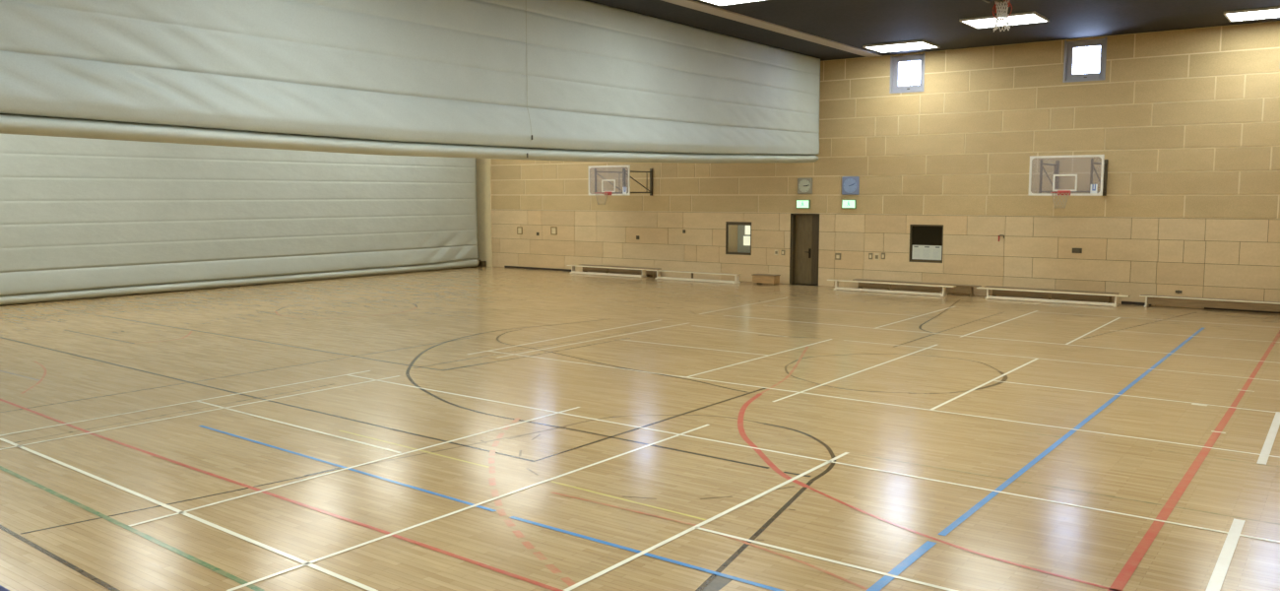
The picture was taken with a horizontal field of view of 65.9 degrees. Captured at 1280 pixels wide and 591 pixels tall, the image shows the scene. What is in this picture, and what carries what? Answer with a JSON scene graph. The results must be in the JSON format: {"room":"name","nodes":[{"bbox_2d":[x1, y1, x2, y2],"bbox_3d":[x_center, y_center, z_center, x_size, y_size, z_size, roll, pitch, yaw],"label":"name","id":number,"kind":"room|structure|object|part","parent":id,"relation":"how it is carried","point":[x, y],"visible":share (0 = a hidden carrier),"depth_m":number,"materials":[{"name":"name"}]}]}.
{"room":"sports hall","nodes":[
{"label":"sports hall","id":0,"kind":"room"},
{"bbox_2d":[0,265,1279,590],"bbox_3d":[-4.275,0.935,20.431,33.200,0.006,32.600,4,7,36],"label":"floor","id":1,"kind":"structure","parent":0,"point":[467,428],"depth_m":12.47,"materials":[{"name":"beige wood"}]},
{"bbox_2d":[0,584,9,590],"bbox_3d":[-6.030,2.279,7.097,3.400,0.030,2.100,4,7,36],"label":"mat","id":2,"kind":"object","parent":1,"relation":"on","point":[2,588],"visible":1,"depth_m":7.48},
{"bbox_2d":[476,259,486,266],"bbox_3d":[-6.812,-1.365,41.696,0.600,0.280,0.280,4,7,36],"label":"wooden block","id":3,"kind":"object","parent":1,"relation":"on","point":[480,263],"visible":0.62,"depth_m":41.52,"materials":[{"name":"brown wood"}]},
{"bbox_2d":[567,264,648,277],"bbox_3d":[-1.243,-0.915,37.084,3.740,0.316,0.360,4,7,36],"label":"bench","id":4,"kind":"object","parent":1,"relation":"on","point":[573,271],"visible":1,"depth_m":36.91,"materials":[{"name":"brown wood"}]},
{"bbox_3d":[-1.294,-0.797,36.984,3.302,0.078,0.060,4,7,36],"label":"floor rail","id":5,"kind":"part","parent":4,"relation":"part of","materials":[{"name":"beige paint"}]},
{"bbox_3d":[-1.240,-1.056,37.074,3.740,0.033,0.260,4,7,36],"label":"seat","id":6,"kind":"part","parent":4,"relation":"part of","materials":[{"name":"brown wood"}]},
{"bbox_2d":[580,263,660,277],"bbox_3d":[-0.802,-0.937,37.305,3.750,0.316,0.360,4,7,36],"label":"bench","id":7,"kind":"object","parent":1,"relation":"on","point":[585,269],"visible":0.78,"depth_m":37.13,"materials":[{"name":"brown wood"}]},
{"bbox_3d":[-0.851,-0.955,37.236,3.300,0.196,0.025,4,7,36],"label":"panel","id":8,"kind":"part","parent":7,"relation":"part of","materials":[{"name":"brown wood"}]},
{"bbox_3d":[-0.799,-1.078,37.294,3.750,0.033,0.260,4,7,36],"label":"seat","id":9,"kind":"part","parent":7,"relation":"part of","materials":[{"name":"brown wood"}]},
{"bbox_2d":[645,268,741,283],"bbox_3d":[1.828,-0.674,34.724,3.820,0.316,0.360,4,7,36],"label":"bench","id":10,"kind":"object","parent":1,"relation":"on","point":[736,281],"visible":1,"depth_m":34.48,"materials":[{"name":"brown wood"}]},
{"bbox_3d":[1.831,-0.816,34.713,3.820,0.033,0.260,4,7,36],"label":"seat","id":11,"kind":"part","parent":10,"relation":"part of","materials":[{"name":"brown wood"}]},
{"bbox_3d":[1.915,-0.547,34.523,3.202,0.078,0.060,4,7,36],"label":"floor rail","id":12,"kind":"part","parent":10,"relation":"part of","materials":[{"name":"beige paint"}]},
{"bbox_2d":[751,273,780,285],"bbox_3d":[4.251,-0.538,33.316,0.880,0.330,0.440,4,7,36],"label":"wooden box","id":13,"kind":"object","parent":1,"relation":"on","point":[773,280],"visible":1,"depth_m":33.13,"materials":[{"name":"brown wood"}]},
{"bbox_3d":[4.251,-0.688,33.301,0.880,0.030,0.440,4,7,36],"label":"lid","id":14,"kind":"part","parent":13,"relation":"part of","materials":[{"name":"brown wood"}]},
{"bbox_2d":[827,278,956,296],"bbox_3d":[7.683,-0.241,30.460,4.070,0.316,0.360,4,7,36],"label":"bench","id":15,"kind":"object","parent":1,"relation":"on","point":[943,293],"visible":1,"depth_m":30.27,"materials":[{"name":"brown wood"}]},
{"bbox_3d":[7.604,-0.125,30.381,3.402,0.078,0.060,4,7,36],"label":"floor rail","id":16,"kind":"part","parent":15,"relation":"part of","materials":[{"name":"beige paint"}]},
{"bbox_3d":[7.685,-0.382,30.450,4.070,0.033,0.260,4,7,36],"label":"seat","id":17,"kind":"part","parent":15,"relation":"part of","materials":[{"name":"brown wood"}]},
{"bbox_2d":[852,278,981,296],"bbox_3d":[8.486,-0.247,30.516,4.000,0.316,0.360,4,7,36],"label":"bench","id":18,"kind":"object","parent":1,"relation":"on","point":[966,288],"visible":0.8,"depth_m":30.32,"materials":[{"name":"brown wood"}]},
{"bbox_3d":[8.417,-0.266,30.462,3.500,0.196,0.025,4,7,36],"label":"panel","id":19,"kind":"part","parent":18,"relation":"part of","materials":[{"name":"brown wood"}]},
{"bbox_3d":[8.489,-0.388,30.506,4.000,0.033,0.260,4,7,36],"label":"seat","id":20,"kind":"part","parent":18,"relation":"part of","materials":[{"name":"brown wood"}]},
{"bbox_2d":[984,285,1118,303],"bbox_3d":[11.685,-0.012,28.211,3.600,0.316,0.360,4,7,36],"label":"bench","id":21,"kind":"object","parent":1,"relation":"on","point":[994,291],"visible":0.63,"depth_m":28.05,"materials":[{"name":"brown wood"}]},
{"bbox_3d":[11.656,-0.029,28.128,3.100,0.196,0.025,4,7,36],"label":"panel","id":22,"kind":"part","parent":21,"relation":"part of","materials":[{"name":"brown wood"}]},
{"bbox_3d":[11.688,-0.153,28.201,3.600,0.033,0.260,4,7,36],"label":"seat","id":23,"kind":"part","parent":21,"relation":"part of","materials":[{"name":"brown wood"}]},
{"bbox_2d":[976,286,1129,307],"bbox_3d":[11.526,0.034,27.759,4.020,0.316,0.360,4,7,36],"label":"bench","id":24,"kind":"object","parent":1,"relation":"on","point":[989,295],"visible":1,"depth_m":27.61,"materials":[{"name":"brown wood"}]},
{"bbox_3d":[11.455,0.150,27.674,3.372,0.078,0.060,4,7,36],"label":"floor rail","id":25,"kind":"part","parent":24,"relation":"part of","materials":[{"name":"beige paint"}]},
{"bbox_3d":[11.529,-0.107,27.749,4.020,0.033,0.260,4,7,36],"label":"seat","id":26,"kind":"part","parent":24,"relation":"part of","materials":[{"name":"brown wood"}]},
{"bbox_2d":[1139,294,1279,312],"bbox_3d":[15.703,0.299,25.149,5.380,0.316,0.360,4,7,36],"label":"bench","id":27,"kind":"object","parent":1,"relation":"on","point":[1149,299],"visible":1,"depth_m":25.65,"materials":[{"name":"brown wood"}]},
{"bbox_3d":[15.706,0.158,25.139,5.380,0.033,0.260,4,7,36],"label":"seat","id":28,"kind":"part","parent":27,"relation":"part of","materials":[{"name":"brown wood"}]},
{"bbox_2d":[728,224,750,253],"bbox_3d":[4.032,-1.926,35.248,2.350,2.700,1.830,4,7,36],"label":"wall","id":29,"kind":"structure","parent":0,"point":[736,232],"depth_m":36.50,"materials":[{"name":"beige paint"}]},
{"bbox_2d":[743,225,750,245],"bbox_3d":[3.952,-2.209,36.403,0.310,0.730,0.016,4,7,36],"label":"window","id":30,"kind":"structure","parent":29,"relation":"in","point":[746,239],"depth_m":36.39,"materials":[{"name":"beige glass"}]},
{"bbox_2d":[490,20,1279,309],"bbox_3d":[5.237,-4.053,33.038,33.262,7.380,0.308,4,7,36],"label":"wall","id":31,"kind":"structure","parent":0,"point":[1185,123],"depth_m":28.97,"materials":[{"name":"beige brick"}]},
{"bbox_2d":[476,158,492,266],"bbox_3d":[-6.632,-4.887,41.482,1.000,7.330,0.045,4,7,36],"label":"trim","id":32,"kind":"structure","parent":31,"relation":"attached to","point":[483,174],"depth_m":41.52,"materials":[{"name":"beige paint"}]},
{"bbox_2d":[516,226,522,234],"bbox_3d":[-4.921,-2.656,40.450,0.270,0.290,0.021,4,7,36],"label":"wall panel","id":33,"kind":"object","parent":31,"relation":"attached to","point":[519,229],"visible":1,"depth_m":40.45,"materials":[{"name":"beige plastic"}]},
{"bbox_2d":[504,265,571,271],"bbox_3d":[-4.149,-1.095,40.053,3.700,0.075,0.025,4,7,36],"label":"baseboard","id":34,"kind":"structure","parent":31,"relation":"attached to","point":[504,266],"depth_m":40.03,"materials":[{"name":"black wood"}]},
{"bbox_2d":[550,226,557,234],"bbox_3d":[-3.436,-2.576,39.366,0.300,0.310,0.021,4,7,36],"label":"wall panel","id":35,"kind":"object","parent":31,"relation":"attached to","point":[552,228],"visible":1,"depth_m":39.36,"materials":[{"name":"beige plastic"}]},
{"bbox_2d":[588,165,652,204],"bbox_3d":[-0.781,-3.988,35.789,1.860,1.397,2.404,4,7,36],"label":"goal","id":36,"kind":"object","parent":31,"relation":"attached to","point":[623,172],"visible":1,"depth_m":35.41,"materials":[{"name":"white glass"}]},
{"bbox_3d":[0.421,-4.173,36.341,0.090,0.990,0.067,4,7,36],"label":"wall post","id":37,"kind":"part","parent":36,"relation":"part of","materials":[{"name":"black metal"}]},
{"bbox_2d":[725,221,751,255],"bbox_3d":[3.459,-1.994,34.429,1.020,1.140,0.070,4,7,36],"label":"window","id":38,"kind":"structure","parent":31,"relation":"in","point":[728,223],"depth_m":34.44,"materials":[{"name":"brown metal"}]},
{"bbox_2d":[661,0,883,58],"bbox_3d":[-2.145,-6.161,17.955,0.460,0.035,32.300,4,7,36],"label":"beam","id":39,"kind":"structure","parent":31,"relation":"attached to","point":[691,4],"depth_m":25.25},
{"bbox_2d":[796,199,810,208],"bbox_3d":[5.416,-3.031,32.773,0.470,0.290,0.093,4,7,36],"label":"exit sign","id":40,"kind":"object","parent":31,"relation":"attached to","point":[800,204],"visible":1,"depth_m":32.72,"materials":[{"name":"green"}]},
{"bbox_2d":[789,213,819,285],"bbox_3d":[5.574,-1.545,33.056,1.060,2.385,0.250,4,7,36],"label":"door","id":41,"kind":"structure","parent":31,"relation":"in","point":[804,227],"depth_m":33.16,"materials":[{"name":"brown wood"}]},
{"bbox_2d":[797,177,812,193],"bbox_3d":[5.451,-3.624,32.676,0.530,0.530,0.111,4,7,36],"label":"wall clock","id":42,"kind":"object","parent":31,"relation":"attached to","point":[804,185],"visible":1,"depth_m":32.64,"materials":[{"name":"beige plastic"}]},
{"bbox_2d":[834,253,840,259],"bbox_3d":[6.462,-1.269,32.207,0.178,0.199,0.035,4,7,36],"label":"wall switch","id":43,"kind":"object","parent":31,"relation":"attached to","point":[837,255],"visible":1,"depth_m":32.19,"materials":[{"name":"beige plastic"}]},
{"bbox_2d":[841,199,856,208],"bbox_3d":[6.739,-2.943,31.808,0.470,0.290,0.093,4,7,36],"label":"exit sign","id":44,"kind":"object","parent":31,"relation":"attached to","point":[846,204],"visible":1,"depth_m":31.76,"materials":[{"name":"green"}]},
{"bbox_2d":[841,176,859,194],"bbox_3d":[6.758,-3.528,31.724,0.580,0.580,0.111,4,7,36],"label":"wall clock","id":45,"kind":"object","parent":31,"relation":"attached to","point":[850,184],"visible":1,"depth_m":31.69,"materials":[{"name":"plastic"}]},
{"bbox_2d":[874,253,879,259],"bbox_3d":[7.540,-1.238,31.417,0.137,0.193,0.035,4,7,36],"label":"wall switch","id":46,"kind":"object","parent":31,"relation":"attached to","point":[876,255],"visible":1,"depth_m":31.40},
{"bbox_2d":[889,53,925,93],"bbox_3d":[8.284,-6.838,30.471,1.100,1.160,0.255,4,7,36],"label":"window","id":47,"kind":"structure","parent":31,"relation":"in","point":[897,89],"depth_m":30.57,"materials":[{"name":"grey metal"}]},
{"bbox_2d":[909,224,943,262],"bbox_3d":[8.854,-1.604,30.500,1.050,1.160,0.070,4,7,36],"label":"window","id":48,"kind":"structure","parent":31,"relation":"in","point":[920,234],"depth_m":30.49,"materials":[{"name":"brown metal"}]},
{"bbox_2d":[911,245,941,259],"bbox_3d":[8.863,-1.328,30.516,0.930,0.443,0.010,4,7,36],"label":"paper notice","id":49,"kind":"object","parent":48,"relation":"attached to","point":[926,252],"visible":1,"depth_m":30.51,"materials":[{"name":"white paper"}]},
{"bbox_2d":[1027,154,1107,208],"bbox_3d":[11.653,-3.067,26.734,1.860,1.397,2.404,4,7,36],"label":"goal","id":50,"kind":"object","parent":31,"relation":"attached to","point":[1056,191],"visible":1,"depth_m":26.35,"materials":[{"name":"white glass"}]},
{"bbox_3d":[11.831,-3.328,28.032,0.090,0.990,0.067,4,7,36],"label":"wall post","id":51,"kind":"part","parent":50,"relation":"part of","materials":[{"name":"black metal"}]},
{"bbox_3d":[12.856,-3.252,27.286,0.090,0.990,0.067,4,7,36],"label":"wall post","id":52,"kind":"part","parent":50,"relation":"part of","materials":[{"name":"black metal"}]},
{"bbox_2d":[1072,248,1082,253],"bbox_3d":[12.343,-1.265,27.870,0.239,0.119,0.051,4,7,36],"label":"wall socket","id":53,"kind":"object","parent":31,"relation":"attached to","point":[1074,250],"visible":1,"depth_m":27.85,"materials":[{"name":"grey metal"}]},
{"bbox_2d":[1062,36,1107,82],"bbox_3d":[12.399,-6.533,27.474,1.100,1.160,0.255,4,7,36],"label":"window","id":54,"kind":"structure","parent":31,"relation":"in","point":[1100,76],"depth_m":27.53,"materials":[{"name":"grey metal"}]},
{"bbox_2d":[1121,301,1151,305],"bbox_3d":[13.624,0.218,27.110,0.750,0.080,0.025,4,7,36],"label":"baseboard","id":55,"kind":"structure","parent":31,"relation":"attached to","point":[1122,302],"depth_m":27.14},
{"bbox_2d":[1204,307,1279,313],"bbox_3d":[16.750,0.452,24.833,4.500,0.075,0.025,4,7,36],"label":"baseboard","id":56,"kind":"structure","parent":31,"relation":"attached to","point":[1204,307],"depth_m":25.63,"materials":[{"name":"brown wood"}]},
{"bbox_2d":[585,0,1279,61],"bbox_3d":[-4.349,-6.344,19.589,33.200,0.001,32.350,4,7,36],"label":"ceiling","id":57,"kind":"structure","parent":0,"point":[857,24],"depth_m":24.32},
{"bbox_2d":[0,133,478,305],"bbox_3d":[-16.241,-3.538,28.220,0.590,7.310,31.600,4,7,36],"label":"curtain","id":58,"kind":"object","parent":57,"relation":"hanging from","point":[81,218],"visible":0.76,"depth_m":31.45,"materials":[{"name":"fabric"}]},
{"bbox_2d":[0,0,820,163],"bbox_3d":[-3.844,-4.478,19.096,0.866,3.594,31.751,4,7,36],"label":"curtain","id":59,"kind":"object","parent":57,"relation":"hanging from","point":[531,80],"visible":1,"depth_m":18.06,"materials":[{"name":"fabric"}]},
{"bbox_2d":[700,0,764,5],"bbox_3d":[2.145,-6.504,21.428,1.800,0.055,1.360,4,7,36],"label":"ceiling light","id":60,"kind":"object","parent":57,"relation":"attached to","point":[714,2],"visible":1,"depth_m":21.98,"materials":[{"name":"white plastic"}]},
{"bbox_2d":[704,0,757,4],"bbox_3d":[2.145,-6.499,21.429,1.700,0.025,1.260,4,7,36],"label":"diffuser","id":61,"kind":"object","parent":60,"relation":"attached to","point":[715,2],"depth_m":21.98,"materials":[{"name":"white plastic"}]},
{"bbox_2d":[862,39,940,53],"bbox_3d":[7.620,-7.252,28.784,1.800,0.055,1.360,4,7,36],"label":"ceiling light","id":62,"kind":"object","parent":57,"relation":"attached to","point":[915,44],"visible":1,"depth_m":28.71,"materials":[{"name":"white plastic"}]},
{"bbox_2d":[867,42,935,52],"bbox_3d":[7.620,-7.247,28.785,1.700,0.025,1.260,4,7,36],"label":"diffuser","id":63,"kind":"object","parent":62,"relation":"attached to","point":[894,46],"depth_m":28.71,"materials":[{"name":"white plastic"}]},
{"bbox_2d":[982,0,1012,31],"bbox_3d":[7.362,-6.141,21.056,1.800,0.702,2.605,4,7,36],"label":"goal","id":64,"kind":"object","parent":57,"relation":"hanging from","point":[997,3],"visible":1,"depth_m":21.97,"materials":[{"name":"white fabric"}]},
{"bbox_2d":[959,11,1049,28],"bbox_3d":[9.040,-6.814,24.483,1.800,0.055,1.360,4,7,36],"label":"ceiling light","id":65,"kind":"object","parent":57,"relation":"attached to","point":[1028,17],"visible":0.98,"depth_m":24.34,"materials":[{"name":"white plastic"}]},
{"bbox_2d":[1223,6,1279,21],"bbox_3d":[14.992,-6.712,23.477,1.800,0.055,1.360,4,7,36],"label":"ceiling light","id":66,"kind":"object","parent":57,"relation":"attached to","point":[1272,12],"visible":1,"depth_m":23.55,"materials":[{"name":"white plastic"}]}
]}

